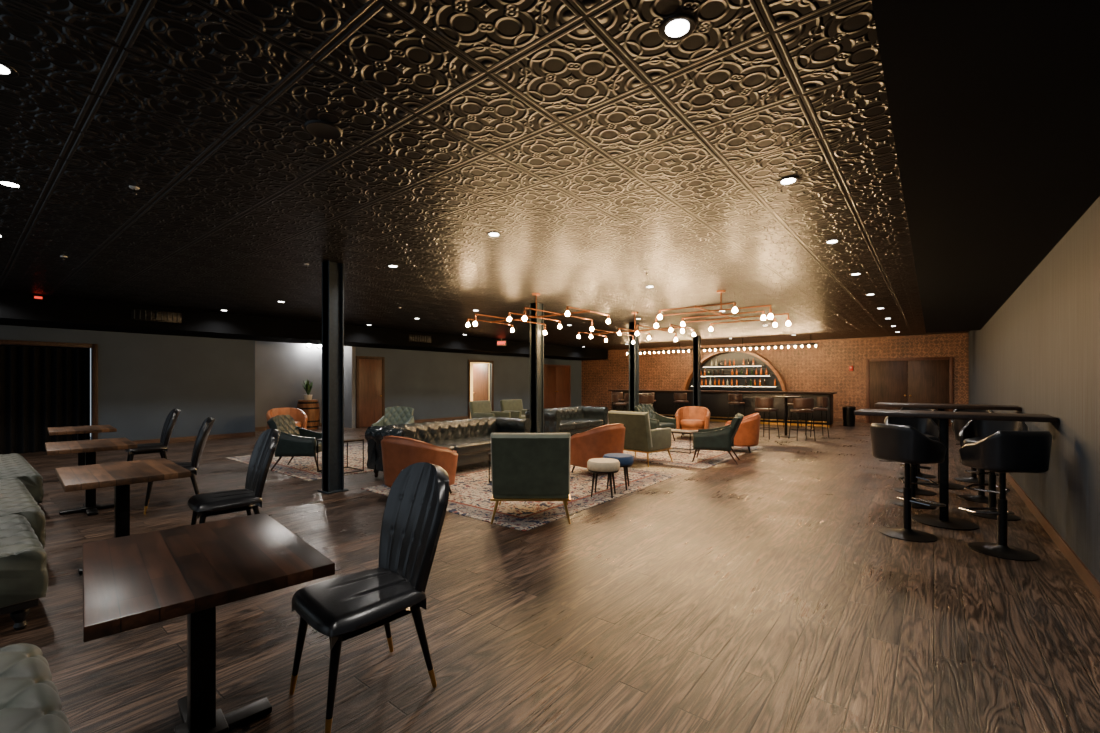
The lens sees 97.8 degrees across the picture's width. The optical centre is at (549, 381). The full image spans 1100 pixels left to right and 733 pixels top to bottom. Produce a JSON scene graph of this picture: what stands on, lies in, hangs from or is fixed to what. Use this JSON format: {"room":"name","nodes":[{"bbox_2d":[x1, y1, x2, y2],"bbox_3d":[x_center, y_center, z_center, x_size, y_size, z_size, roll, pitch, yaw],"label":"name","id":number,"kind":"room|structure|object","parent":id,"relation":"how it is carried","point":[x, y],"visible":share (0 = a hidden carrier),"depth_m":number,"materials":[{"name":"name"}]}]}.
{"room":"entertainment venue","nodes":[
{"label":"entertainment venue","id":0,"kind":"room"},
{"bbox_2d":[13,345,89,439],"bbox_3d":[-11.971,-0.065,10.409,0.100,3.050,2.900,0,0,39],"label":"wall","id":1,"kind":"structure","parent":0,"point":[88,351],"depth_m":11.49,"materials":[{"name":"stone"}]},
{"bbox_2d":[0,325,581,440],"bbox_3d":[-6.286,-0.065,16.234,1.500,3.050,23.500,0,0,39],"label":"wall","id":2,"kind":"structure","parent":0,"point":[142,378],"depth_m":12.62,"materials":[{"name":"paint"}]},
{"bbox_2d":[0,345,89,453],"bbox_3d":[-10.924,0.356,9.597,0.149,2.187,2.500,0,0,39],"label":"curtain","id":3,"kind":"object","parent":2,"relation":"hanging from","point":[42,388],"visible":0.88,"depth_m":10.00,"materials":[{"name":"black fabric"}]},
{"bbox_2d":[0,340,97,439],"bbox_3d":[-10.735,0.315,9.440,0.040,2.290,2.710,0,0,39],"label":"trim","id":4,"kind":"structure","parent":2,"relation":"attached to","point":[94,347],"depth_m":10.42,"materials":[{"name":"brown wood"}]},
{"bbox_2d":[130,308,180,322],"bbox_3d":[-8.219,-1.380,10.033,0.030,0.220,0.840,0,0,39],"label":"air vent","id":5,"kind":"object","parent":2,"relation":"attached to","point":[136,314],"visible":1,"depth_m":10.02,"materials":[{"name":"black metal"}]},
{"bbox_2d":[132,416,467,443],"bbox_3d":[-4.673,1.400,18.158,1.415,0.120,18.480,0,0,39],"label":"baseboard","id":6,"kind":"structure","parent":2,"relation":"attached to","point":[245,434],"depth_m":12.46,"materials":[{"name":"brown wood"}]},
{"bbox_2d":[0,291,607,359],"bbox_3d":[-5.115,-1.354,15.297,1.700,0.468,23.500,0,0,39],"label":"ceiling beam","id":7,"kind":"structure","parent":2,"relation":"attached to","point":[16,309],"depth_m":11.16,"materials":[{"name":"paint"}]},
{"bbox_2d":[359,359,381,427],"bbox_3d":[-5.795,0.357,15.560,0.106,2.185,0.810,0,0,39],"label":"door","id":8,"kind":"structure","parent":2,"relation":"in","point":[370,370],"depth_m":15.57,"materials":[{"name":"brown wood"}]},
{"bbox_2d":[356,356,384,427],"bbox_3d":[-5.822,0.315,15.582,0.040,2.290,1.000,0,0,39],"label":"trim","id":9,"kind":"structure","parent":2,"relation":"attached to","point":[357,357],"depth_m":15.37,"materials":[{"name":"brown wood"}]},
{"bbox_2d":[409,334,430,342],"bbox_3d":[-4.096,-1.380,15.186,0.030,0.220,0.840,0,0,39],"label":"air vent","id":10,"kind":"object","parent":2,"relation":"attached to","point":[412,337],"visible":1,"depth_m":15.16,"materials":[{"name":"black metal"}]},
{"bbox_2d":[473,364,488,400],"bbox_3d":[-2.931,0.345,20.172,0.920,2.210,0.098,0,0,39],"label":"door","id":11,"kind":"structure","parent":2,"relation":"in","point":[480,371],"depth_m":20.18,"materials":[{"name":"brown wood"}]},
{"bbox_2d":[468,360,493,418],"bbox_3d":[-2.780,0.290,19.384,0.040,2.340,1.380,0,0,39],"label":"trim","id":12,"kind":"structure","parent":2,"relation":"attached to","point":[469,361],"depth_m":19.29,"materials":[{"name":"brown wood"}]},
{"bbox_2d":[544,366,568,408],"bbox_3d":[0.308,0.357,23.189,0.106,2.185,2.190,0,0,39],"label":"door","id":13,"kind":"structure","parent":2,"relation":"in","point":[556,379],"depth_m":23.24,"materials":[{"name":"brown wood"}]},
{"bbox_2d":[544,364,570,406],"bbox_3d":[0.281,0.315,23.210,0.040,2.290,2.380,0,0,39],"label":"trim","id":14,"kind":"structure","parent":2,"relation":"attached to","point":[569,366],"depth_m":24.06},
{"bbox_2d":[470,362,488,400],"bbox_3d":[-3.709,0.110,20.192,2.180,2.700,2.900,0,0,39],"label":"wall","id":15,"kind":"structure","parent":0,"point":[471,363],"depth_m":21.81,"materials":[{"name":"beige paint"}]},
{"bbox_2d":[0,0,968,349],"bbox_3d":[-0.996,-1.640,12.066,18.570,0.100,23.600,0,0,39],"label":"ceiling","id":16,"kind":"structure","parent":0,"point":[602,150],"depth_m":3.48,"materials":[{"name":"metal"}]},
{"bbox_2d":[0,62,18,77],"bbox_3d":[-2.802,-1.587,2.421,0.168,0.006,0.168,0,0,39],"label":"recessed light","id":17,"kind":"object","parent":16,"relation":"in","point":[6,70],"visible":1,"depth_m":2.45,"materials":[{"name":"black metal"}]},
{"bbox_2d":[0,180,24,188],"bbox_3d":[-4.342,-1.587,3.857,0.168,0.006,0.168,0,0,39],"label":"recessed light","id":18,"kind":"object","parent":16,"relation":"in","point":[10,184],"visible":1,"depth_m":3.85,"materials":[{"name":"black metal"}]},
{"bbox_2d":[304,120,342,138],"bbox_3d":[-1.424,-1.584,3.022,0.220,0.012,0.220,0,0,39],"label":"ceiling speaker","id":19,"kind":"object","parent":16,"relation":"attached to","point":[318,128],"visible":1,"depth_m":3.01,"materials":[{"name":"black plastic"}]},
{"bbox_2d":[466,293,610,334],"bbox_3d":[-0.250,-1.275,8.652,2.374,0.630,1.976,0,0,39],"label":"chandelier","id":20,"kind":"object","parent":16,"relation":"hanging from","point":[567,313],"visible":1,"depth_m":8.52,"materials":[{"name":"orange metal"}]},
{"bbox_2d":[577,312,694,343],"bbox_3d":[1.944,-1.275,10.995,2.374,0.630,1.976,0,0,39],"label":"chandelier","id":21,"kind":"object","parent":16,"relation":"hanging from","point":[619,332],"visible":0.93,"depth_m":10.92,"materials":[{"name":"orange metal"}]},
{"bbox_2d":[658,14,696,41],"bbox_3d":[0.572,-1.587,2.155,0.168,0.006,0.168,0,0,39],"label":"recessed light","id":22,"kind":"object","parent":16,"relation":"in","point":[678,27],"visible":1,"depth_m":2.15,"materials":[{"name":"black metal"}]},
{"bbox_2d":[625,338,817,353],"bbox_3d":[6.028,-1.377,18.101,7.200,0.425,0.080,0,0,39],"label":"string lights","id":23,"kind":"object","parent":16,"relation":"hanging from","point":[808,344],"visible":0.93,"depth_m":17.43,"materials":[{"name":"white glass"}]},
{"bbox_2d":[654,290,790,332],"bbox_3d":[2.983,-1.275,8.371,1.976,0.630,2.374,0,0,39],"label":"chandelier","id":24,"kind":"object","parent":16,"relation":"hanging from","point":[734,309],"visible":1,"depth_m":8.25,"materials":[{"name":"orange metal"}]},
{"bbox_2d":[777,176,799,185],"bbox_3d":[1.883,-1.587,3.795,0.168,0.006,0.168,0,0,39],"label":"recessed light","id":25,"kind":"object","parent":16,"relation":"in","point":[785,181],"visible":1,"depth_m":3.79,"materials":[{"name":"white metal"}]},
{"bbox_2d":[0,411,1099,732],"bbox_3d":[-0.996,1.510,12.066,18.570,0.100,23.600,0,0,39],"label":"floor","id":26,"kind":"structure","parent":0,"point":[765,592],"depth_m":2.95,"materials":[{"name":"brown wood"}]},
{"bbox_2d":[0,453,43,503],"bbox_3d":[-6.646,0.997,5.563,2.470,0.926,0.881,0,0,39],"label":"tufted bench","id":27,"kind":"object","parent":26,"relation":"on","point":[13,465],"visible":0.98,"depth_m":5.15,"materials":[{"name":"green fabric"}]},
{"bbox_2d":[0,478,45,548],"bbox_3d":[-4.970,0.997,4.017,2.020,0.926,0.881,0,0,39],"label":"tufted bench","id":28,"kind":"object","parent":26,"relation":"on","point":[15,498],"visible":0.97,"depth_m":3.85,"materials":[{"name":"green fabric"}]},
{"bbox_2d":[0,514,48,630],"bbox_3d":[-3.740,0.997,2.905,1.230,0.926,0.881,0,0,39],"label":"tufted bench","id":29,"kind":"object","parent":26,"relation":"on","point":[24,579],"visible":1,"depth_m":2.81,"materials":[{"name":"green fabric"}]},
{"bbox_2d":[0,643,71,732],"bbox_3d":[-1.575,0.997,0.993,1.700,0.926,0.881,0,0,39],"label":"tufted bench","id":30,"kind":"object","parent":26,"relation":"on","point":[30,702],"visible":1,"depth_m":1.52,"materials":[{"name":"green fabric"}]},
{"bbox_2d":[48,425,116,479],"bbox_3d":[-7.106,1.079,7.285,1.000,0.757,0.700,0,0,43],"label":"cafe table","id":31,"kind":"object","parent":26,"relation":"on","point":[81,431],"visible":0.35,"depth_m":7.23,"materials":[{"name":"wood"}]},
{"bbox_2d":[45,438,136,515],"bbox_3d":[-5.232,1.079,5.466,1.000,0.757,0.700,0,0,43],"label":"cafe table","id":32,"kind":"object","parent":26,"relation":"on","point":[89,447],"visible":0.92,"depth_m":5.38,"materials":[{"name":"wood"}]},
{"bbox_2d":[55,458,190,573],"bbox_3d":[-3.422,1.079,3.839,1.000,0.757,0.700,0,0,42],"label":"cafe table","id":33,"kind":"object","parent":26,"relation":"on","point":[120,475],"visible":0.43,"depth_m":3.78,"materials":[{"name":"wood"}]},
{"bbox_2d":[124,409,180,460],"bbox_3d":[-6.176,0.942,7.475,0.509,1.036,0.669,0,0,45],"label":"dining chair","id":34,"kind":"object","parent":26,"relation":"on","point":[170,421],"visible":0.96,"depth_m":7.42,"materials":[{"name":"black leather"}]},
{"bbox_2d":[143,417,214,513],"bbox_3d":[-4.352,0.942,5.655,0.669,1.036,0.509,0,0,-37],"label":"dining chair","id":35,"kind":"object","parent":26,"relation":"on","point":[193,466],"visible":0.73,"depth_m":5.58,"materials":[{"name":"black leather"}]},
{"bbox_2d":[82,513,334,732],"bbox_3d":[-1.431,1.079,1.972,0.700,0.757,1.000,0,0,-44],"label":"cafe table","id":36,"kind":"object","parent":26,"relation":"on","point":[130,582],"visible":1,"depth_m":1.90,"materials":[{"name":"wood"}]},
{"bbox_2d":[187,428,280,524],"bbox_3d":[-2.727,0.942,4.178,0.669,1.036,0.509,0,0,-43],"label":"dining chair","id":37,"kind":"object","parent":26,"relation":"on","point":[204,505],"visible":0.98,"depth_m":4.11,"materials":[{"name":"black leather"}]},
{"bbox_2d":[266,408,307,428],"bbox_3d":[-6.641,1.062,12.114,0.898,0.805,0.801,0,0,-40],"label":"barrel chair","id":38,"kind":"object","parent":26,"relation":"on","point":[300,417],"visible":0.44,"depth_m":12.30,"materials":[{"name":"leather"}]},
{"bbox_2d":[227,443,373,480],"bbox_3d":[-3.639,1.456,9.698,3.400,0.008,4.000,0,0,39],"label":"area rug","id":39,"kind":"object","parent":26,"relation":"on","point":[305,468],"visible":0.4,"depth_m":8.55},
{"bbox_2d":[267,415,321,470],"bbox_3d":[-4.219,1.001,8.110,0.863,0.891,0.750,0,0,-2],"label":"lounge chair","id":40,"kind":"object","parent":39,"relation":"on","point":[294,441],"visible":0.85,"depth_m":7.77,"materials":[{"name":"green leather"}]},
{"bbox_2d":[317,436,364,473],"bbox_3d":[-3.389,1.185,7.770,0.530,0.524,0.530,0,0,39],"label":"side table","id":41,"kind":"object","parent":39,"relation":"on","point":[347,439],"visible":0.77,"depth_m":7.76,"materials":[{"name":"black metal"}]},
{"bbox_2d":[372,406,413,425],"bbox_3d":[-3.449,1.001,10.654,0.750,0.891,0.863,0,0,2],"label":"lounge chair","id":42,"kind":"object","parent":39,"relation":"on","point":[396,415],"visible":0.53,"depth_m":10.88,"materials":[{"name":"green leather"}]},
{"bbox_2d":[296,400,319,429],"bbox_3d":[-7.521,1.010,14.930,0.670,0.900,0.670,0,0,39],"label":"wine barrel","id":43,"kind":"object","parent":26,"relation":"on","point":[311,408],"visible":0.7,"depth_m":14.71,"materials":[{"name":"brown wood"}]},
{"bbox_2d":[301,379,312,399],"bbox_3d":[-7.548,0.215,14.956,0.366,0.690,0.353,0,0,-12],"label":"potted plant","id":44,"kind":"object","parent":43,"relation":"on","point":[308,387],"visible":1,"depth_m":14.88,"materials":[{"name":"green plant"}]},
{"bbox_2d":[317,261,347,493],"bbox_3d":[-2.905,-0.065,6.422,0.280,3.047,0.280,0,0,39],"label":"column","id":45,"kind":"structure","parent":26,"relation":"on","point":[332,272],"depth_m":6.38,"materials":[{"name":"metal"}]},
{"bbox_2d":[289,462,448,732],"bbox_3d":[-0.836,0.942,2.320,0.509,1.036,0.669,0,0,45],"label":"dining chair","id":46,"kind":"object","parent":26,"relation":"on","point":[342,608],"visible":1,"depth_m":2.27,"materials":[{"name":"black leather"}]},
{"bbox_2d":[469,400,510,418],"bbox_3d":[-1.668,0.997,13.366,0.903,0.933,0.820,0,0,33],"label":"armchair","id":47,"kind":"object","parent":26,"relation":"on","point":[478,409],"visible":0.61,"depth_m":13.40,"materials":[{"name":"green fabric"}]},
{"bbox_2d":[500,399,526,418],"bbox_3d":[-0.912,0.997,14.311,0.903,0.933,0.820,0,0,44],"label":"armchair","id":48,"kind":"object","parent":26,"relation":"on","point":[515,406],"visible":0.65,"depth_m":14.38,"materials":[{"name":"green fabric"}]},
{"bbox_2d":[361,464,680,531],"bbox_3d":[-0.258,1.456,7.058,2.980,0.008,3.700,0,0,39],"label":"area rug","id":49,"kind":"object","parent":26,"relation":"on","point":[471,494],"visible":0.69,"depth_m":6.09,"materials":[{"name":"carpet"}]},
{"bbox_2d":[381,436,457,493],"bbox_3d":[-1.680,1.057,6.140,0.915,0.789,0.817,0,0,36],"label":"barrel chair","id":50,"kind":"object","parent":49,"relation":"on","point":[398,453],"visible":0.65,"depth_m":5.81,"materials":[{"name":"leather"}]},
{"bbox_2d":[365,416,530,476],"bbox_3d":[-1.571,1.054,8.044,0.953,0.786,2.802,0,0,39],"label":"sofa","id":51,"kind":"object","parent":49,"relation":"on","point":[470,439],"visible":0.63,"depth_m":7.91,"materials":[{"name":"leather"}]},
{"bbox_2d":[428,443,454,450],"bbox_3d":[-1.981,1.072,7.369,0.720,0.170,0.775,0,0,39],"label":"seat cushion","id":52,"kind":"object","parent":51,"relation":"on","point":[452,447],"depth_m":7.46,"materials":[{"name":"leather"}]},
{"bbox_2d":[430,438,490,455],"bbox_3d":[-1.492,1.072,7.981,0.720,0.170,0.775,0,0,39],"label":"seat cushion","id":53,"kind":"object","parent":51,"relation":"on","point":[462,446],"depth_m":7.83,"materials":[{"name":"leather"}]},
{"bbox_2d":[467,435,490,441],"bbox_3d":[-1.002,1.072,8.592,0.720,0.170,0.775,0,0,39],"label":"seat cushion","id":54,"kind":"object","parent":51,"relation":"on","point":[478,437],"depth_m":8.54,"materials":[{"name":"leather"}]},
{"bbox_2d":[490,433,570,523],"bbox_3d":[-0.195,0.984,5.227,0.820,0.933,0.903,0,0,0],"label":"armchair","id":55,"kind":"object","parent":49,"relation":"on","point":[524,466],"visible":1,"depth_m":4.85,"materials":[{"name":"green fabric"}]},
{"bbox_2d":[570,423,624,474],"bbox_3d":[0.749,1.049,7.654,0.801,0.805,0.897,0,0,44],"label":"barrel chair","id":56,"kind":"object","parent":49,"relation":"on","point":[596,442],"visible":0.75,"depth_m":7.30,"materials":[{"name":"leather"}]},
{"bbox_2d":[587,458,619,497],"bbox_3d":[0.684,1.218,6.138,0.416,0.461,0.416,0,0,16],"label":"round stool","id":57,"kind":"object","parent":49,"relation":"on","point":[609,466],"visible":1,"depth_m":6.00,"materials":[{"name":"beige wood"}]},
{"bbox_2d":[587,458,619,471],"bbox_3d":[0.684,1.050,6.138,0.416,0.125,0.416,0,0,16],"label":"seat cushion","id":58,"kind":"object","parent":57,"relation":"on","point":[595,464],"depth_m":5.99,"materials":[{"name":"beige fabric"}]},
{"bbox_2d":[603,453,633,489],"bbox_3d":[0.934,1.218,6.578,0.416,0.461,0.416,0,0,16],"label":"round stool","id":59,"kind":"object","parent":49,"relation":"on","point":[626,460],"visible":0.67,"depth_m":6.44,"materials":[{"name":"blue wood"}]},
{"bbox_2d":[603,453,633,465],"bbox_3d":[0.934,1.050,6.578,0.416,0.125,0.416,0,0,16],"label":"seat cushion","id":60,"kind":"object","parent":59,"relation":"on","point":[624,459],"depth_m":6.43,"materials":[{"name":"blue fabric"}]},
{"bbox_2d":[530,302,543,432],"bbox_3d":[-0.269,-0.065,9.717,0.280,3.047,0.280,0,0,39],"label":"column","id":61,"kind":"structure","parent":26,"relation":"on","point":[536,330],"depth_m":9.66,"materials":[{"name":"metal"}]},
{"bbox_2d":[525,406,607,435],"bbox_3d":[0.483,1.054,12.292,0.953,0.786,2.352,0,0,39],"label":"sofa","id":62,"kind":"object","parent":26,"relation":"on","point":[579,419],"visible":0.73,"depth_m":12.28,"materials":[{"name":"leather"}]},
{"bbox_2d":[560,421,575,430],"bbox_3d":[0.167,1.072,11.734,0.720,0.170,0.625,0,0,39],"label":"seat cushion","id":63,"kind":"object","parent":62,"relation":"on","point":[564,425],"depth_m":11.55,"materials":[{"name":"leather"}]},
{"bbox_2d":[560,420,589,428],"bbox_3d":[0.562,1.072,12.228,0.720,0.170,0.625,0,0,39],"label":"seat cushion","id":64,"kind":"object","parent":62,"relation":"on","point":[579,424],"depth_m":12.03,"materials":[{"name":"leather"}]},
{"bbox_2d":[570,418,602,426],"bbox_3d":[0.958,1.072,12.723,0.720,0.170,0.625,0,0,39],"label":"seat cushion","id":65,"kind":"object","parent":62,"relation":"on","point":[594,422],"depth_m":12.61,"materials":[{"name":"leather"}]},
{"bbox_2d":[611,392,623,410],"bbox_3d":[2.742,0.931,19.428,0.490,1.061,0.496,0,0,31],"label":"bar stool","id":66,"kind":"object","parent":26,"relation":"on","point":[620,394],"visible":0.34,"depth_m":19.20,"materials":[{"name":"brown leather"}]},
{"bbox_2d":[611,394,625,410],"bbox_3d":[2.279,0.931,15.835,0.496,1.061,0.490,0,0,2],"label":"bar stool","id":67,"kind":"object","parent":26,"relation":"on","point":[614,397],"visible":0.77,"depth_m":15.64,"materials":[{"name":"brown leather"}]},
{"bbox_2d":[629,322,638,411],"bbox_3d":[2.249,-0.065,12.864,0.280,3.047,0.280,0,0,39],"label":"column","id":68,"kind":"structure","parent":26,"relation":"on","point":[633,348],"depth_m":12.80,"materials":[{"name":"metal"}]},
{"bbox_2d":[639,395,653,405],"bbox_3d":[3.014,0.931,15.116,0.490,1.061,0.496,0,0,9],"label":"bar stool","id":69,"kind":"object","parent":26,"relation":"on","point":[642,398],"visible":0.52,"depth_m":14.89,"materials":[{"name":"brown leather"}]},
{"bbox_2d":[673,393,688,418],"bbox_3d":[4.848,0.931,17.742,0.490,1.061,0.496,0,0,38],"label":"bar stool","id":70,"kind":"object","parent":26,"relation":"on","point":[679,397],"visible":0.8,"depth_m":17.57,"materials":[{"name":"brown leather"}]},
{"bbox_2d":[623,439,761,468],"bbox_3d":[2.631,1.456,10.253,2.700,0.008,3.500,0,0,39],"label":"area rug","id":71,"kind":"object","parent":26,"relation":"on","point":[705,459],"visible":0.44,"depth_m":9.36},
{"bbox_2d":[608,410,672,466],"bbox_3d":[1.627,0.984,8.685,0.820,0.933,0.903,0,0,44],"label":"armchair","id":72,"kind":"object","parent":71,"relation":"on","point":[639,437],"visible":0.79,"depth_m":8.34,"materials":[{"name":"green fabric"}]},
{"bbox_2d":[634,404,675,440],"bbox_3d":[2.580,1.001,11.915,0.750,0.891,0.863,0,0,-40],"label":"lounge chair","id":73,"kind":"object","parent":71,"relation":"on","point":[657,420],"visible":0.48,"depth_m":11.96,"materials":[{"name":"green leather"}]},
{"bbox_2d":[659,422,674,428],"bbox_3d":[2.657,1.087,11.823,0.600,0.160,0.600,0,0,-40],"label":"seat cushion","id":74,"kind":"object","parent":73,"relation":"on","point":[671,425],"depth_m":11.65,"materials":[{"name":"green leather"}]},
{"bbox_2d":[651,428,697,453],"bbox_3d":[2.639,1.235,10.182,0.930,0.424,0.530,0,0,39],"label":"side table","id":75,"kind":"object","parent":71,"relation":"on","point":[681,431],"visible":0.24,"depth_m":9.92,"materials":[{"name":"black metal"}]},
{"bbox_2d":[692,413,743,464],"bbox_3d":[3.080,1.001,8.767,0.863,0.891,0.750,0,0,25],"label":"lounge chair","id":76,"kind":"object","parent":71,"relation":"on","point":[720,438],"visible":1,"depth_m":8.46,"materials":[{"name":"green leather"}]},
{"bbox_2d":[724,413,760,452],"bbox_3d":[4.009,1.049,10.131,0.801,0.805,0.897,0,0,22],"label":"barrel chair","id":77,"kind":"object","parent":71,"relation":"on","point":[747,434],"visible":0.76,"depth_m":9.72,"materials":[{"name":"leather"}]},
{"bbox_2d":[675,406,709,437],"bbox_3d":[3.800,1.062,12.778,0.897,0.805,0.801,0,0,22],"label":"barrel chair","id":78,"kind":"object","parent":26,"relation":"on","point":[688,417],"visible":0.88,"depth_m":12.78,"materials":[{"name":"leather"}]},
{"bbox_2d":[680,419,704,426],"bbox_3d":[3.768,1.080,12.700,0.630,0.180,0.630,0,0,22],"label":"seat cushion","id":79,"kind":"object","parent":78,"relation":"on","point":[683,422],"depth_m":12.47,"materials":[{"name":"leather"}]},
{"bbox_2d":[693,335,700,406],"bbox_3d":[5.037,-0.065,16.461,0.280,3.047,0.280,0,0,39],"label":"column","id":80,"kind":"structure","parent":26,"relation":"on","point":[696,339],"depth_m":16.39,"materials":[{"name":"metal"}]},
{"bbox_2d":[608,390,836,426],"bbox_3d":[5.964,0.895,18.101,8.300,1.130,0.920,0,0,39],"label":"bar counter","id":81,"kind":"object","parent":26,"relation":"on","point":[716,402],"depth_m":17.09,"materials":[{"name":"black wood"}]},
{"bbox_2d":[608,390,836,393],"bbox_3d":[5.980,0.360,18.120,8.300,0.060,0.870,0,0,39],"label":"countertop","id":82,"kind":"structure","parent":81,"relation":"on","point":[703,391],"depth_m":16.95,"materials":[{"name":"brown wood"}]},
{"bbox_2d":[683,349,787,390],"bbox_3d":[7.489,0.050,19.846,4.239,2.820,0.650,0,0,39],"label":"arch","id":83,"kind":"object","parent":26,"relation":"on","point":[773,374],"visible":0.55,"depth_m":19.92,"materials":[{"name":"brown metal"}]},
{"bbox_2d":[703,365,763,366],"bbox_3d":[7.576,-0.656,19.955,2.400,0.032,0.310,0,0,39],"label":"shelf","id":84,"kind":"object","parent":83,"relation":"attached to","point":[703,365],"depth_m":19.85,"materials":[{"name":"white wood"}]},
{"bbox_2d":[690,385,777,386],"bbox_3d":[7.576,0.164,19.955,3.480,0.032,0.310,0,0,39],"label":"shelf","id":85,"kind":"object","parent":83,"relation":"attached to","point":[690,385],"depth_m":19.85,"materials":[{"name":"white wood"}]},
{"bbox_2d":[727,394,744,420],"bbox_3d":[6.407,0.931,16.495,0.496,1.061,0.490,0,0,-41],"label":"bar stool","id":86,"kind":"object","parent":26,"relation":"on","point":[731,397],"visible":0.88,"depth_m":16.34,"materials":[{"name":"brown leather"}]},
{"bbox_2d":[755,397,779,439],"bbox_3d":[5.609,0.931,12.460,0.496,1.061,0.490,0,0,-33],"label":"bar stool","id":87,"kind":"object","parent":26,"relation":"on","point":[763,404],"visible":0.93,"depth_m":12.30,"materials":[{"name":"brown leather"}]},
{"bbox_2d":[771,396,801,437],"bbox_3d":[6.325,0.920,12.869,0.740,1.080,0.740,0,0,39],"label":"table","id":88,"kind":"object","parent":26,"relation":"on","point":[784,397],"visible":0.97,"depth_m":12.84,"materials":[{"name":"brown wood"}]},
{"bbox_2d":[783,394,801,427],"bbox_3d":[7.776,0.931,15.400,0.490,1.061,0.496,0,0,39],"label":"bar stool","id":89,"kind":"object","parent":26,"relation":"on","point":[789,400],"visible":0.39,"depth_m":15.28,"materials":[{"name":"metal"}]},
{"bbox_2d":[788,398,815,440],"bbox_3d":[6.342,0.931,12.071,0.490,1.061,0.496,0,0,2],"label":"bar stool","id":90,"kind":"object","parent":26,"relation":"on","point":[802,405],"visible":1,"depth_m":11.89,"materials":[{"name":"brown leather"}]},
{"bbox_2d":[805,397,828,437],"bbox_3d":[7.162,0.931,12.851,0.496,1.061,0.490,0,0,12],"label":"bar stool","id":91,"kind":"object","parent":26,"relation":"on","point":[821,401],"visible":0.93,"depth_m":12.69,"materials":[{"name":"brown leather"}]},
{"bbox_2d":[842,406,855,426],"bbox_3d":[9.901,1.125,15.899,0.390,0.670,0.390,0,0,39],"label":"waste bin","id":92,"kind":"object","parent":26,"relation":"on","point":[847,411],"visible":1,"depth_m":15.75,"materials":[{"name":"black metal"}]},
{"bbox_2d":[870,423,945,541],"bbox_3d":[3.425,0.930,4.594,0.528,1.060,0.538,0,0,-17],"label":"bar stool","id":93,"kind":"object","parent":26,"relation":"on","point":[907,445],"visible":1,"depth_m":4.47,"materials":[{"name":"leather"}]},
{"bbox_2d":[884,417,938,508],"bbox_3d":[4.326,0.930,5.724,0.538,1.060,0.528,0,0,22],"label":"bar stool","id":94,"kind":"object","parent":26,"relation":"on","point":[928,427],"visible":0.37,"depth_m":5.74,"materials":[{"name":"leather"}]},
{"bbox_2d":[894,419,938,495],"bbox_3d":[4.859,0.930,6.394,0.538,1.060,0.528,0,0,39],"label":"bar stool","id":95,"kind":"object","parent":26,"relation":"on","point":[922,492],"visible":0.1,"depth_m":6.34,"materials":[{"name":"black metal"}]},
{"bbox_2d":[900,408,936,477],"bbox_3d":[5.742,0.930,7.498,0.538,1.060,0.528,0,0,39],"label":"bar stool","id":96,"kind":"object","parent":26,"relation":"on","point":[923,475],"visible":0.05,"depth_m":7.48,"materials":[{"name":"black metal"}]},
{"bbox_2d":[874,402,1020,489],"bbox_3d":[5.536,0.889,6.776,1.540,1.142,0.620,0,0,39],"label":"table","id":97,"kind":"object","parent":26,"relation":"on","point":[941,407],"visible":0.7,"depth_m":6.62,"materials":[{"name":"brown wood"}]},
{"bbox_2d":[854,409,1057,530],"bbox_3d":[4.100,0.889,4.980,1.540,1.142,0.620,0,0,39],"label":"table","id":98,"kind":"object","parent":26,"relation":"on","point":[942,520],"visible":1,"depth_m":4.94,"materials":[{"name":"brown wood"}]},
{"bbox_2d":[950,409,993,483],"bbox_3d":[6.258,0.930,7.085,0.538,1.060,0.528,0,0,39],"label":"bar stool","id":99,"kind":"object","parent":26,"relation":"on","point":[973,479],"visible":0.2,"depth_m":7.11,"materials":[{"name":"black metal"}]},
{"bbox_2d":[953,419,998,503],"bbox_3d":[5.362,0.930,5.965,0.538,1.060,0.528,0,0,44],"label":"bar stool","id":100,"kind":"object","parent":26,"relation":"on","point":[958,425],"visible":0.34,"depth_m":5.94,"materials":[{"name":"black metal"}]},
{"bbox_2d":[959,420,1027,520],"bbox_3d":[4.850,0.930,5.266,0.528,1.060,0.538,0,0,-35],"label":"bar stool","id":101,"kind":"object","parent":26,"relation":"on","point":[974,431],"visible":0.45,"depth_m":5.31,"materials":[{"name":"leather"}]},
{"bbox_2d":[958,431,1051,560],"bbox_3d":[3.896,0.930,4.141,0.538,1.060,0.528,0,0,4],"label":"bar stool","id":102,"kind":"object","parent":26,"relation":"on","point":[1001,452],"visible":1,"depth_m":3.96,"materials":[{"name":"leather"}]},
{"bbox_2d":[582,333,968,425],"bbox_3d":[7.594,-0.065,20.242,15.170,3.050,0.100,0,0,39],"label":"wall","id":103,"kind":"structure","parent":0,"point":[824,367],"depth_m":18.22,"materials":[{"name":"orange brick"}]},
{"bbox_2d":[870,360,948,422],"bbox_3d":[12.225,0.357,16.402,2.190,2.185,0.106,0,0,39],"label":"door","id":104,"kind":"structure","parent":103,"relation":"in","point":[911,381],"depth_m":16.41,"materials":[{"name":"brown wood"}]},
{"bbox_2d":[866,357,952,426],"bbox_3d":[12.247,0.315,16.430,2.380,2.290,0.040,0,0,39],"label":"trim","id":105,"kind":"structure","parent":103,"relation":"attached to","point":[917,358],"depth_m":16.44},
{"bbox_2d":[969,196,1099,582],"bbox_3d":[6.216,-0.065,6.297,0.100,3.050,23.600,0,0,39],"label":"wall","id":106,"kind":"structure","parent":0,"point":[1039,353],"depth_m":4.26,"materials":[{"name":"paint"}]},
{"bbox_2d":[871,0,1099,332],"bbox_3d":[4.182,-1.419,4.659,1.030,0.338,18.500,0,0,39],"label":"ceiling","id":107,"kind":"structure","parent":106,"relation":"attached to","point":[994,105],"depth_m":2.40,"materials":[{"name":"paint"}]},
{"bbox_2d":[1006,473,1099,602],"bbox_3d":[6.140,1.405,6.294,0.015,0.110,23.500,0,0,39],"label":"baseboard","id":108,"kind":"structure","parent":106,"relation":"attached to","point":[1089,579],"depth_m":4.11,"materials":[{"name":"brown wood"}]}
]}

